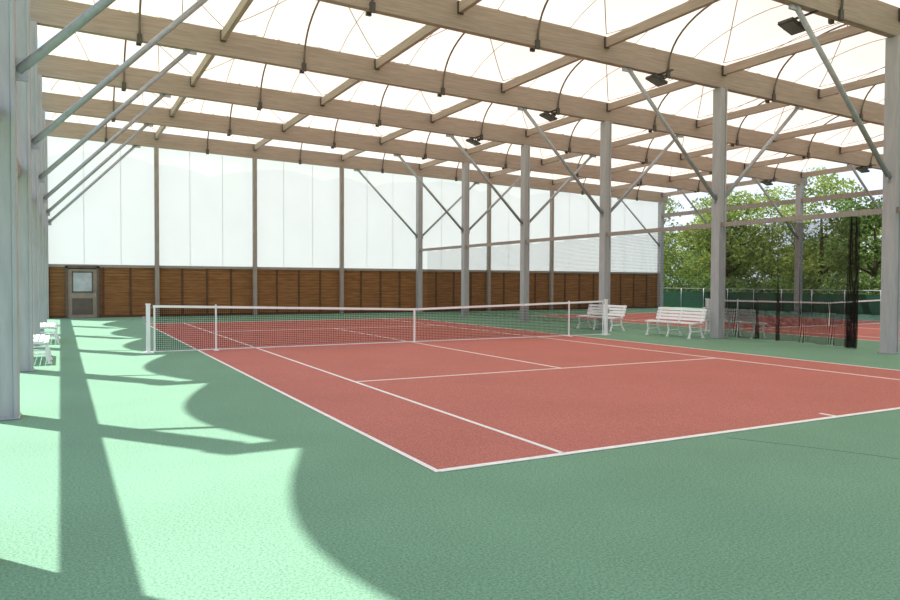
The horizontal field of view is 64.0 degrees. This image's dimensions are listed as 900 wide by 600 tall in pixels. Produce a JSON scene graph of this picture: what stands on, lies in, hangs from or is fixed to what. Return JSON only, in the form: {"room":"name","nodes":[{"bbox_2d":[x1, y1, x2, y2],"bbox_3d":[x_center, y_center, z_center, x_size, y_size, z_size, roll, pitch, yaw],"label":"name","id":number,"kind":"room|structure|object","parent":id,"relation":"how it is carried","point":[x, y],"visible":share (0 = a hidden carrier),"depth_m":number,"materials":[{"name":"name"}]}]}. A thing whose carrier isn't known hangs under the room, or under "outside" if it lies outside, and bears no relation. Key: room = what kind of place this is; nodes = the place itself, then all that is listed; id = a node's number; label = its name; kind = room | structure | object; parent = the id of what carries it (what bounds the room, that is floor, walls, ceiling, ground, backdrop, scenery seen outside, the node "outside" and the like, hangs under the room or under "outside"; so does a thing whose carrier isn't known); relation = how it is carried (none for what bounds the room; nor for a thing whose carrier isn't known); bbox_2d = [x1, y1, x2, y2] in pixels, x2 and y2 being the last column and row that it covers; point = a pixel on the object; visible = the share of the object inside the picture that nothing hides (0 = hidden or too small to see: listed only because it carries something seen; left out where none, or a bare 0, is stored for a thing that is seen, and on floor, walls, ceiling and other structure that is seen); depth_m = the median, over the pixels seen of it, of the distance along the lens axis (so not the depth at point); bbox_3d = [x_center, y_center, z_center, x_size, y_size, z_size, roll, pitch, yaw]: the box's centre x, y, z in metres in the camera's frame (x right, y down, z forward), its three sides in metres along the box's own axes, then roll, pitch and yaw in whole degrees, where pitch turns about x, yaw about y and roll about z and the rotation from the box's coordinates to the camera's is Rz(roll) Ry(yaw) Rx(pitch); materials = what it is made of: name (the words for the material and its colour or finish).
{"room":"covered tennis court","nodes":[
{"label":"covered tennis court","id":0,"kind":"room"},
{"bbox_2d":[45,118,658,204],"bbox_3d":[-1.739,-6.815,38.759,35.000,1.996,0.001,-1,2,-28],"label":"fabric valance","id":1,"kind":"object","parent":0,"point":[210,165],"depth_m":34.17,"materials":[{"name":"white fabric"}]},
{"bbox_2d":[49,264,657,317],"bbox_3d":[-1.635,-0.509,38.880,35.200,2.310,0.135,-1,2,-28],"label":"wall","id":2,"kind":"structure","parent":0,"point":[124,290],"depth_m":35.82,"materials":[{"name":"brown wood"}]},
{"bbox_2d":[65,266,98,317],"bbox_3d":[-15.869,-0.351,31.105,1.290,2.250,0.144,-1,2,-28],"label":"door","id":3,"kind":"structure","parent":2,"relation":"in","point":[82,285],"depth_m":31.08,"materials":[{"name":"grey metal"}]},
{"bbox_2d":[83,144,641,270],"bbox_3d":[-1.745,-4.321,38.811,32.116,5.395,0.001,-1,2,-28],"label":"seams","id":4,"kind":"object","parent":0,"point":[83,144],"depth_m":35.39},
{"bbox_2d":[0,307,899,599],"bbox_3d":[8.430,1.211,19.661,42.000,0.103,44.200,-1,2,-28],"label":"floor","id":5,"kind":"structure","parent":0,"point":[126,473],"depth_m":5.29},
{"bbox_2d":[0,0,20,420],"bbox_3d":[-5.206,-2.471,8.320,0.360,7.700,0.400,-1,2,-28],"label":"support column","id":6,"kind":"structure","parent":5,"relation":"on","point":[9,262],"depth_m":8.26,"materials":[{"name":"grey metal"}]},
{"bbox_2d":[16,0,115,81],"bbox_3d":[-3.469,-4.464,9.206,3.630,3.775,0.109,-1,2,-28],"label":"knee brace","id":7,"kind":"object","parent":6,"relation":"attached to","point":[23,65],"visible":0.86,"depth_m":8.55,"materials":[{"name":"grey metal"}]},
{"bbox_2d":[772,0,899,37],"bbox_3d":[10.323,-6.366,16.615,35.865,1.520,0.180,-1,2,-28],"label":"roof beam","id":8,"kind":"structure","parent":6,"relation":"on","point":[878,17],"depth_m":15.86,"materials":[{"name":"brown wood"}]},
{"bbox_2d":[777,10,818,35],"bbox_3d":[7.517,-5.953,15.452,0.497,0.269,0.805,-1,2,-28],"label":"floodlight","id":9,"kind":"object","parent":8,"relation":"attached to","point":[791,25],"visible":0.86,"depth_m":15.55,"materials":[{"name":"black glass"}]},
{"bbox_2d":[16,0,34,371],"bbox_3d":[-7.584,-2.590,12.716,0.360,7.700,0.400,-1,2,-28],"label":"support column","id":10,"kind":"structure","parent":5,"relation":"on","point":[23,45],"depth_m":12.63,"materials":[{"name":"grey metal"}]},
{"bbox_2d":[17,157,20,176],"bbox_3d":[-7.346,-2.220,11.945,0.340,0.180,41.600,-1,2,-28],"label":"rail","id":11,"kind":"object","parent":10,"relation":"attached to","point":[19,166],"visible":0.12,"depth_m":12.16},
{"bbox_2d":[31,0,207,149],"bbox_3d":[-5.847,-4.582,13.602,3.630,3.775,0.109,-1,2,-28],"label":"knee brace","id":12,"kind":"object","parent":10,"relation":"attached to","point":[35,139],"visible":0.93,"depth_m":13.34,"materials":[{"name":"grey metal"}]},
{"bbox_2d":[317,0,883,125],"bbox_3d":[7.945,-6.484,21.011,35.865,1.520,0.180,-1,2,-28],"label":"roof beam","id":13,"kind":"structure","parent":10,"relation":"on","point":[481,21],"depth_m":18.73,"materials":[{"name":"brown wood"}]},
{"bbox_2d":[155,0,252,139],"bbox_3d":[-3.664,-6.848,14.722,0.150,0.280,39.800,-1,2,-28],"label":"roof purlin","id":14,"kind":"structure","parent":13,"relation":"on","point":[242,7],"depth_m":20.57,"materials":[{"name":"brown wood"}]},
{"bbox_2d":[254,0,481,150],"bbox_3d":[0.184,-6.777,16.805,0.150,0.280,39.800,-1,2,-28],"label":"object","id":15,"kind":"structure","parent":13,"relation":"attached to","point":[463,5],"depth_m":20.35,"materials":[{"name":"brown wood"}]},
{"bbox_2d":[37,0,899,191],"bbox_3d":[7.663,-7.315,20.836,35.500,1.743,40.000,-1,2,-28],"label":"canopy roof","id":16,"kind":"structure","parent":13,"relation":"on","point":[331,24],"depth_m":22.24,"materials":[{"name":"white fabric"}]},
{"bbox_2d":[105,0,876,200],"bbox_3d":[7.946,-6.908,21.000,30.597,2.380,39.850,-1,2,-28],"label":"ribs","id":17,"kind":"object","parent":13,"relation":"on","point":[372,5],"visible":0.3,"depth_m":23.30,"materials":[{"name":"metal"}]},
{"bbox_2d":[341,0,719,160],"bbox_3d":[4.032,-6.706,18.889,0.150,0.280,39.800,-1,2,-28],"label":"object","id":18,"kind":"structure","parent":13,"relation":"attached to","point":[690,6],"depth_m":20.19,"materials":[{"name":"brown wood"}]},
{"bbox_2d":[419,8,899,169],"bbox_3d":[7.880,-6.635,20.972,0.150,0.280,39.800,-1,2,-28],"label":"purlin","id":19,"kind":"structure","parent":13,"relation":"attached to","point":[849,31],"depth_m":20.72,"materials":[{"name":"brown wood"}]},
{"bbox_2d":[645,69,673,86],"bbox_3d":[5.772,-6.052,19.623,0.497,0.269,0.805,-1,2,-28],"label":"floodlight","id":20,"kind":"object","parent":13,"relation":"attached to","point":[655,79],"visible":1,"depth_m":19.70,"materials":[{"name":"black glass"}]},
{"bbox_2d":[489,74,884,177],"bbox_3d":[11.728,-6.564,23.055,0.150,0.280,39.800,-1,2,-28],"label":"purlin","id":21,"kind":"structure","parent":13,"relation":"attached to","point":[879,79],"depth_m":25.56,"materials":[{"name":"brown wood"}]},
{"bbox_2d":[552,119,867,184],"bbox_3d":[15.576,-6.493,25.138,0.150,0.280,39.800,-1,2,-28],"label":"purlin","id":22,"kind":"structure","parent":13,"relation":"attached to","point":[847,123],"depth_m":29.16,"materials":[{"name":"brown wood"}]},
{"bbox_2d":[611,140,883,190],"bbox_3d":[19.424,-6.422,27.222,0.150,0.280,39.800,-1,2,-28],"label":"purlin","id":23,"kind":"structure","parent":13,"relation":"attached to","point":[877,144],"depth_m":34.42,"materials":[{"name":"brown wood"}]},
{"bbox_2d":[662,165,860,196],"bbox_3d":[23.271,-6.351,29.305,0.150,0.280,39.800,-1,2,-28],"label":"purlin","id":24,"kind":"structure","parent":13,"relation":"on","point":[846,168],"depth_m":37.81,"materials":[{"name":"brown wood"}]},
{"bbox_2d":[30,21,39,345],"bbox_3d":[-9.962,-2.708,17.113,0.360,7.700,0.400,-1,2,-28],"label":"support column","id":25,"kind":"structure","parent":5,"relation":"on","point":[33,25],"depth_m":17.02,"materials":[{"name":"grey metal"}]},
{"bbox_2d":[39,49,196,182],"bbox_3d":[-8.225,-4.700,17.999,3.630,3.775,0.109,-1,2,-28],"label":"knee brace","id":26,"kind":"object","parent":25,"relation":"attached to","point":[42,175],"visible":1,"depth_m":17.88,"materials":[{"name":"grey metal"}]},
{"bbox_2d":[30,0,882,169],"bbox_3d":[5.567,-6.602,25.408,35.865,1.520,0.180,-1,2,-28],"label":"roof beam","id":27,"kind":"structure","parent":25,"relation":"on","point":[113,23],"depth_m":21.27,"materials":[{"name":"brown wood"}]},
{"bbox_2d":[539,108,559,121],"bbox_3d":[3.394,-6.170,24.020,0.497,0.269,0.805,-1,2,-28],"label":"floodlight","id":28,"kind":"object","parent":27,"relation":"attached to","point":[545,115],"visible":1,"depth_m":24.10,"materials":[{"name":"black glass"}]},
{"bbox_2d":[855,164,875,172],"bbox_3d":[18.698,-5.888,32.305,0.497,0.269,0.805,-1,2,-28],"label":"floodlight","id":29,"kind":"object","parent":27,"relation":"attached to","point":[862,169],"visible":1,"depth_m":32.39,"materials":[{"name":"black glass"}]},
{"bbox_2d":[38,75,44,333],"bbox_3d":[-12.340,-2.826,21.509,0.360,7.700,0.400,-1,2,-28],"label":"support column","id":30,"kind":"structure","parent":5,"relation":"on","point":[40,127],"depth_m":21.43,"materials":[{"name":"grey metal"}]},
{"bbox_2d":[43,93,170,202],"bbox_3d":[-10.603,-4.818,22.395,3.630,3.775,0.109,-1,2,-28],"label":"knee brace","id":31,"kind":"object","parent":30,"relation":"attached to","point":[161,95],"visible":1,"depth_m":22.29,"materials":[{"name":"grey metal"}]},
{"bbox_2d":[38,54,807,185],"bbox_3d":[3.189,-6.720,29.805,35.865,1.520,0.180,-1,2,-28],"label":"roof beam","id":32,"kind":"structure","parent":30,"relation":"on","point":[50,66],"depth_m":26.13,"materials":[{"name":"brown wood"}]},
{"bbox_2d":[466,135,481,145],"bbox_3d":[1.016,-6.288,28.416,0.497,0.269,0.805,-1,2,-28],"label":"floodlight","id":33,"kind":"object","parent":32,"relation":"attached to","point":[473,141],"visible":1,"depth_m":28.50,"materials":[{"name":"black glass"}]},
{"bbox_2d":[761,179,774,185],"bbox_3d":[16.320,-6.006,36.702,0.497,0.269,0.805,-1,2,-28],"label":"floodlight","id":34,"kind":"object","parent":32,"relation":"attached to","point":[765,182],"visible":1,"depth_m":36.78,"materials":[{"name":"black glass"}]},
{"bbox_2d":[33,334,52,363],"bbox_3d":[-8.355,0.783,14.437,0.682,0.865,1.950,-1,2,-28],"label":"park bench","id":35,"kind":"object","parent":5,"relation":"on","point":[48,354],"visible":0.38,"depth_m":14.15,"materials":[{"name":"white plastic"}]},
{"bbox_2d":[42,110,46,322],"bbox_3d":[-14.718,-2.944,25.906,0.360,7.700,0.400,-1,2,-28],"label":"support column","id":36,"kind":"structure","parent":5,"relation":"on","point":[43,111],"depth_m":25.83,"materials":[{"name":"grey metal"}]},
{"bbox_2d":[46,123,152,215],"bbox_3d":[-12.981,-4.936,26.792,3.630,3.775,0.109,-1,2,-28],"label":"knee brace","id":37,"kind":"object","parent":36,"relation":"attached to","point":[145,125],"visible":1,"depth_m":26.69,"materials":[{"name":"grey metal"}]},
{"bbox_2d":[42,92,729,194],"bbox_3d":[0.810,-6.839,34.201,35.865,1.520,0.180,-1,2,-28],"label":"roof beam","id":38,"kind":"structure","parent":36,"relation":"on","point":[51,102],"depth_m":30.78,"materials":[{"name":"brown wood"}]},
{"bbox_2d":[45,136,48,318],"bbox_3d":[-17.096,-3.062,30.303,0.360,7.700,0.400,-1,2,-28],"label":"support column","id":39,"kind":"structure","parent":5,"relation":"on","point":[46,136],"depth_m":30.23,"materials":[{"name":"grey metal"}]},
{"bbox_2d":[48,145,140,224],"bbox_3d":[-15.360,-5.055,31.189,3.630,3.775,0.109,-1,2,-28],"label":"knee brace","id":40,"kind":"object","parent":39,"relation":"attached to","point":[133,146],"visible":1,"depth_m":31.11,"materials":[{"name":"grey metal"}]},
{"bbox_2d":[45,119,667,202],"bbox_3d":[-1.568,-6.957,38.598,35.865,1.520,0.180,-1,2,-28],"label":"roof beam","id":41,"kind":"structure","parent":39,"relation":"on","point":[70,130],"depth_m":35.59,"materials":[{"name":"brown wood"}]},
{"bbox_2d":[40,322,59,343],"bbox_3d":[-10.619,0.664,18.895,0.682,0.865,1.950,-1,2,-28],"label":"park bench","id":42,"kind":"object","parent":5,"relation":"on","point":[48,325],"visible":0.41,"depth_m":18.76,"materials":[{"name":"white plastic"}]},
{"bbox_2d":[154,147,610,315],"bbox_3d":[-1.650,-3.147,38.655,26.430,7.595,0.200,-1,2,-28],"label":"posts","id":43,"kind":"object","parent":5,"relation":"on","point":[156,149],"visible":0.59,"depth_m":36.42,"materials":[{"name":"grey metal"}]},
{"bbox_2d":[48,152,658,271],"bbox_3d":[-1.751,-4.099,38.826,35.000,4.950,0.001,-1,2,-28],"label":"fabric","id":44,"kind":"object","parent":43,"relation":"attached to","point":[190,211],"visible":0.9,"depth_m":35.45,"materials":[{"name":"white fabric"}]},
{"bbox_2d":[416,176,422,311],"bbox_3d":[-1.651,-2.989,38.659,0.340,7.280,0.380,-1,2,-28],"label":"support column","id":45,"kind":"structure","parent":5,"relation":"on","point":[419,187],"depth_m":38.55,"materials":[{"name":"grey metal"}]},
{"bbox_2d":[354,169,416,238],"bbox_3d":[-3.318,-5.036,37.703,3.629,3.525,0.109,-1,2,-28],"label":"knee brace","id":46,"kind":"object","parent":45,"relation":"attached to","point":[357,170],"visible":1,"depth_m":37.65,"materials":[{"name":"grey metal"}]},
{"bbox_2d":[423,182,478,235],"bbox_3d":[0.034,-4.981,39.517,3.628,3.355,0.109,-1,2,-28],"label":"knee brace","id":47,"kind":"object","parent":45,"relation":"attached to","point":[475,183],"visible":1,"depth_m":39.29,"materials":[{"name":"grey metal"}]},
{"bbox_2d":[461,162,469,315],"bbox_3d":[0.727,-2.871,34.263,0.340,7.280,0.380,-1,2,-28],"label":"support column","id":48,"kind":"structure","parent":5,"relation":"on","point":[465,166],"depth_m":34.16,"materials":[{"name":"grey metal"}]},
{"bbox_2d":[394,154,462,232],"bbox_3d":[-0.940,-4.918,33.306,3.629,3.525,0.109,-1,2,-28],"label":"knee brace","id":49,"kind":"object","parent":48,"relation":"attached to","point":[395,155],"visible":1,"depth_m":33.24,"materials":[{"name":"grey metal"}]},
{"bbox_2d":[469,171,530,233],"bbox_3d":[2.412,-4.863,35.121,3.628,3.355,0.109,-1,2,-28],"label":"knee brace","id":50,"kind":"object","parent":48,"relation":"attached to","point":[519,178],"visible":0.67,"depth_m":34.87,"materials":[{"name":"grey metal"}]},
{"bbox_2d":[518,145,529,321],"bbox_3d":[3.105,-2.753,29.866,0.340,7.280,0.380,-1,2,-28],"label":"support column","id":51,"kind":"structure","parent":5,"relation":"on","point":[525,149],"depth_m":29.76,"materials":[{"name":"grey metal"}]},
{"bbox_2d":[446,134,522,225],"bbox_3d":[1.438,-4.800,28.909,3.629,3.525,0.109,-1,2,-28],"label":"knee brace","id":52,"kind":"object","parent":51,"relation":"attached to","point":[447,135],"visible":1,"depth_m":28.85,"materials":[{"name":"grey metal"}]},
{"bbox_2d":[530,155,595,222],"bbox_3d":[4.791,-4.745,30.724,3.628,3.355,0.109,-1,2,-28],"label":"knee brace","id":53,"kind":"object","parent":51,"relation":"attached to","point":[590,156],"visible":1,"depth_m":30.63,"materials":[{"name":"grey metal"}]},
{"bbox_2d":[150,318,899,471],"bbox_3d":[-0.949,1.127,19.134,10.970,0.004,23.795,-1,2,-28],"label":"court lines","id":54,"kind":"object","parent":5,"relation":"on","point":[559,453],"visible":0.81,"depth_m":8.52,"materials":[{"name":"white paint"}]},
{"bbox_2d":[141,299,612,353],"bbox_3d":[-0.932,0.582,19.095,13.420,1.105,0.300,-1,2,-28],"label":"net","id":55,"kind":"object","parent":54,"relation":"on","point":[146,319],"visible":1,"depth_m":18.34,"materials":[{"name":"fabric"}]},
{"bbox_2d":[150,318,899,472],"bbox_3d":[-0.949,1.131,19.135,10.970,0.004,23.770,-1,2,-28],"label":"court surface","id":56,"kind":"object","parent":5,"relation":"on","point":[566,409],"depth_m":11.09,"materials":[{"name":"red concrete"}]},
{"bbox_2d":[427,229,710,334],"bbox_3d":[3.415,-0.800,30.040,0.160,3.270,19.528,-1,2,-28],"label":"net","id":57,"kind":"object","parent":5,"relation":"on","point":[457,286],"visible":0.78,"depth_m":26.71,"materials":[{"name":"fabric"}]},
{"bbox_2d":[578,305,626,330],"bbox_3d":[5.194,0.588,24.831,0.682,0.865,1.950,-1,2,-28],"label":"park bench","id":58,"kind":"object","parent":5,"relation":"on","point":[622,308],"visible":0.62,"depth_m":24.58,"materials":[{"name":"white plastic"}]},
{"bbox_2d":[597,121,611,328],"bbox_3d":[5.484,-2.635,25.469,0.340,7.280,0.380,-1,2,-28],"label":"support column","id":59,"kind":"structure","parent":5,"relation":"on","point":[606,126],"depth_m":25.37,"materials":[{"name":"grey metal"}]},
{"bbox_2d":[518,107,602,216],"bbox_3d":[3.817,-4.682,24.513,3.629,3.525,0.109,-1,2,-28],"label":"knee brace","id":60,"kind":"object","parent":59,"relation":"attached to","point":[524,109],"visible":1,"depth_m":24.45,"materials":[{"name":"grey metal"}]},
{"bbox_2d":[611,134,682,212],"bbox_3d":[7.169,-4.626,26.327,3.628,3.355,0.109,-1,2,-28],"label":"knee brace","id":61,"kind":"object","parent":59,"relation":"attached to","point":[658,157],"visible":0.99,"depth_m":26.23,"materials":[{"name":"grey metal"}]},
{"bbox_2d":[657,202,663,306],"bbox_3d":[13.742,-2.916,46.987,0.340,6.860,0.380,-1,2,-28],"label":"support column","id":62,"kind":"structure","parent":5,"relation":"on","point":[660,269],"depth_m":46.89,"materials":[{"name":"grey metal"}]},
{"bbox_2d":[617,198,659,246],"bbox_3d":[12.073,-4.963,46.030,3.626,3.105,0.109,-1,2,-28],"label":"knee brace","id":63,"kind":"object","parent":62,"relation":"attached to","point":[622,201],"visible":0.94,"depth_m":45.92,"materials":[{"name":"grey metal"}]},
{"bbox_2d":[645,307,706,338],"bbox_3d":[6.811,0.668,21.841,0.682,0.865,1.950,-1,2,-28],"label":"park bench","id":64,"kind":"object","parent":5,"relation":"on","point":[662,311],"visible":1,"depth_m":21.82,"materials":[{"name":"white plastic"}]},
{"bbox_2d":[531,313,899,341],"bbox_3d":[14.445,0.995,27.457,10.970,0.004,23.770,-1,2,-28],"label":"court surface","id":65,"kind":"object","parent":5,"relation":"on","point":[863,329],"depth_m":27.96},
{"bbox_2d":[532,313,899,342],"bbox_3d":[14.445,0.991,27.457,10.970,0.004,23.795,-1,2,-28],"label":"court lines","id":66,"kind":"object","parent":5,"relation":"on","point":[614,313],"visible":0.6,"depth_m":27.92,"materials":[{"name":"white paint"}]},
{"bbox_2d":[702,298,880,330],"bbox_3d":[14.462,0.446,27.418,13.420,1.105,0.300,-1,2,-28],"label":"net","id":67,"kind":"object","parent":66,"relation":"on","point":[707,299],"visible":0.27,"depth_m":26.75,"materials":[{"name":"black fabric"}]},
{"bbox_2d":[708,87,727,338],"bbox_3d":[7.862,-2.516,21.073,0.340,7.280,0.380,-1,2,-28],"label":"support column","id":68,"kind":"structure","parent":5,"relation":"on","point":[720,95],"depth_m":20.99,"materials":[{"name":"grey metal"}]},
{"bbox_2d":[420,207,899,250],"bbox_3d":[7.860,-2.196,21.081,0.070,0.130,40.000,-1,2,-28],"label":"rail","id":69,"kind":"object","parent":68,"relation":"attached to","point":[868,211],"visible":1,"depth_m":21.66,"materials":[{"name":"grey metal"}]},
{"bbox_2d":[622,67,716,202],"bbox_3d":[6.195,-4.564,20.116,3.629,3.525,0.109,-1,2,-28],"label":"knee brace","id":70,"kind":"object","parent":68,"relation":"attached to","point":[625,69],"visible":1,"depth_m":20.03,"materials":[{"name":"grey metal"}]},
{"bbox_2d":[726,105,803,197],"bbox_3d":[9.547,-4.508,21.931,3.628,3.355,0.109,-1,2,-28],"label":"knee brace","id":71,"kind":"object","parent":68,"relation":"attached to","point":[797,108],"visible":0.92,"depth_m":21.88,"materials":[{"name":"grey metal"}]},
{"bbox_2d":[725,198,726,299],"bbox_3d":[16.120,-2.797,42.591,0.340,6.860,0.380,-1,2,-28],"label":"support column","id":72,"kind":"structure","parent":5,"relation":"on","point":[726,198],"depth_m":42.51,"materials":[{"name":"grey metal"}]},
{"bbox_2d":[677,189,710,229],"bbox_3d":[14.451,-4.844,41.633,3.626,3.105,0.109,-1,2,-28],"label":"knee brace","id":73,"kind":"object","parent":72,"relation":"attached to","point":[680,190],"visible":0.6,"depth_m":41.30,"materials":[{"name":"grey metal"}]},
{"bbox_2d":[702,307,765,338],"bbox_3d":[8.632,0.675,21.916,0.682,0.865,1.950,-1,2,-28],"label":"park bench","id":74,"kind":"object","parent":5,"relation":"on","point":[753,322],"visible":0.38,"depth_m":21.49,"materials":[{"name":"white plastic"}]},
{"bbox_2d":[724,217,849,346],"bbox_3d":[8.989,-0.523,19.734,0.340,3.270,4.123,-1,2,-28],"label":"net","id":75,"kind":"object","parent":5,"relation":"on","point":[735,300],"visible":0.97,"depth_m":19.48,"materials":[{"name":"black fabric"}]},
{"bbox_2d":[794,184,803,313],"bbox_3d":[18.498,-2.679,38.194,0.340,6.860,0.380,-1,2,-28],"label":"support column","id":76,"kind":"structure","parent":5,"relation":"on","point":[799,207],"depth_m":38.09,"materials":[{"name":"grey metal"}]},
{"bbox_2d":[752,178,797,238],"bbox_3d":[16.830,-4.726,37.237,3.626,3.105,0.109,-1,2,-28],"label":"knee brace","id":77,"kind":"object","parent":76,"relation":"attached to","point":[755,179],"visible":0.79,"depth_m":37.03,"materials":[{"name":"grey metal"}]},
{"bbox_2d":[877,35,899,353],"bbox_3d":[10.240,-2.398,16.676,0.340,7.280,0.380,-1,2,-28],"label":"support column","id":78,"kind":"structure","parent":5,"relation":"on","point":[890,251],"depth_m":16.60,"materials":[{"name":"grey metal"}]},
{"bbox_2d":[788,3,891,182],"bbox_3d":[8.573,-4.445,15.719,3.629,3.525,0.109,-1,2,-28],"label":"knee brace","id":79,"kind":"object","parent":78,"relation":"attached to","point":[796,8],"visible":0.99,"depth_m":15.63,"materials":[{"name":"grey metal"}]},
{"bbox_2d":[51,0,886,190],"bbox_3d":[8.012,-7.317,21.025,34.724,1.744,40.008,-1,2,-28],"label":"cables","id":80,"kind":"object","parent":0,"point":[93,0],"depth_m":23.24,"materials":[{"name":"metal"}]},
{"bbox_2d":[845,217,859,348],"bbox_3d":[9.994,-0.445,17.877,0.260,3.274,0.309,-1,2,-28],"label":"bundle","id":81,"kind":"object","parent":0,"point":[852,310],"depth_m":17.87,"materials":[{"name":"black fabric"}]},
{"bbox_3d":[20.876,-2.561,33.797,0.340,6.860,0.380,-1,2,-28],"label":"support column","id":82,"kind":"structure","parent":0,"visible":0},
{"bbox_2d":[847,164,881,215],"bbox_3d":[19.208,-4.608,32.840,3.626,3.105,0.109,-1,2,-28],"label":"knee brace","id":83,"kind":"object","parent":82,"relation":"attached to","point":[850,165],"visible":0.6,"depth_m":32.51,"materials":[{"name":"grey metal"}]},
{"bbox_3d":[23.254,-2.443,29.401,0.340,6.860,0.380,-1,2,-28],"label":"support column","id":84,"kind":"structure","parent":0,"visible":0},
{"bbox_2d":[662,189,882,217],"bbox_3d":[23.266,-5.012,29.338,0.100,0.240,40.000,-1,2,-28],"label":"rail","id":85,"kind":"object","parent":84,"relation":"attached to","point":[873,192],"visible":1,"depth_m":38.82,"materials":[{"name":"grey metal"}]},
{"label":"outside","id":86,"kind":"structure","parent":0,"visible":0},
{"label":"ground","id":87,"kind":"structure","parent":86,"visible":0},
{"bbox_2d":[664,231,681,279],"bbox_3d":[18.794,-3.461,67.535,6.014,7.307,6.727,-1,2,-34],"label":"tree","id":88,"kind":"object","parent":87,"relation":"on","point":[678,270],"visible":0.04,"depth_m":65.77,"materials":[{"name":"green plant"}]},
{"bbox_2d":[664,196,690,276],"bbox_3d":[15.360,-4.266,57.391,7.088,9.392,8.256,1,2,26],"label":"tree","id":89,"kind":"object","parent":87,"relation":"on","point":[669,203],"visible":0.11,"depth_m":56.23,"materials":[{"name":"green plant"}]},
{"bbox_2d":[668,250,699,279],"bbox_3d":[28.945,-3.235,86.213,5.643,5.998,4.894,1,2,31],"label":"tree","id":90,"kind":"object","parent":87,"relation":"on","point":[685,250],"visible":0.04,"depth_m":85.92,"materials":[{"name":"green plant"}]},
{"bbox_2d":[670,198,748,284],"bbox_3d":[24.488,-4.678,67.841,7.392,9.795,8.609,0,1,7],"label":"tree","id":91,"kind":"object","parent":87,"relation":"on","point":[683,269],"visible":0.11,"depth_m":67.76,"materials":[{"name":"green plant"}]},
{"bbox_2d":[687,236,753,289],"bbox_3d":[23.775,-2.744,63.258,5.738,6.100,4.977,1,2,30],"label":"tree","id":92,"kind":"object","parent":87,"relation":"on","point":[737,273],"visible":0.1,"depth_m":63.05,"materials":[{"name":"green plant"}]},
{"bbox_2d":[674,190,786,287],"bbox_3d":[19.466,-3.685,51.557,7.061,8.578,7.897,0,1,-8],"label":"tree","id":93,"kind":"object","parent":87,"relation":"on","point":[736,198],"visible":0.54,"depth_m":51.18,"materials":[{"name":"green plant"}]},
{"bbox_2d":[663,288,880,314],"bbox_3d":[23.151,0.258,33.867,0.075,1.360,55.225,-1,2,-28],"label":"fence","id":94,"kind":"object","parent":87,"relation":"on","point":[667,295],"visible":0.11,"depth_m":42.56,"materials":[{"name":"green metal"}]},
{"bbox_2d":[663,260,880,306],"bbox_3d":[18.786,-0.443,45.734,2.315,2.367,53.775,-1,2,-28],"label":"hedge","id":95,"kind":"object","parent":87,"relation":"on","point":[871,281],"visible":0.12,"depth_m":43.66,"materials":[{"name":"green plant"}]},
{"bbox_2d":[731,186,817,285],"bbox_3d":[26.817,-4.491,59.026,7.452,9.874,8.679,1,2,24],"label":"tree","id":96,"kind":"object","parent":87,"relation":"on","point":[773,194],"visible":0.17,"depth_m":58.54,"materials":[{"name":"green plant"}]},
{"bbox_2d":[779,233,848,291],"bbox_3d":[27.146,-2.215,53.741,5.194,5.521,4.505,-1,2,-35],"label":"tree","id":97,"kind":"object","parent":87,"relation":"on","point":[813,239],"visible":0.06,"depth_m":52.86,"materials":[{"name":"green plant"}]},
{"bbox_2d":[757,166,881,293],"bbox_3d":[24.416,-4.050,48.001,7.172,9.503,8.353,1,1,16],"label":"tree","id":98,"kind":"object","parent":87,"relation":"on","point":[824,185],"visible":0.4,"depth_m":47.67,"materials":[{"name":"green plant"}]},
{"bbox_2d":[818,196,881,293],"bbox_3d":[25.039,-2.735,42.091,6.735,7.159,5.841,1,1,17],"label":"tree","id":99,"kind":"object","parent":87,"relation":"on","point":[875,247],"visible":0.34,"depth_m":41.72,"materials":[{"name":"green plant"}]},
{"bbox_2d":[836,221,881,277],"bbox_3d":[35.817,-3.460,61.234,6.401,7.776,7.159,2,2,42],"label":"tree","id":100,"kind":"object","parent":87,"relation":"on","point":[836,221],"visible":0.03,"depth_m":60.39,"materials":[{"name":"green plant"}]},
{"bbox_2d":[870,237,881,284],"bbox_3d":[32.674,-2.398,51.069,5.721,6.082,4.962,1,2,41],"label":"tree","id":101,"kind":"object","parent":87,"relation":"on","point":[881,237],"visible":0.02,"depth_m":51.73,"materials":[{"name":"green plant"}]}
]}

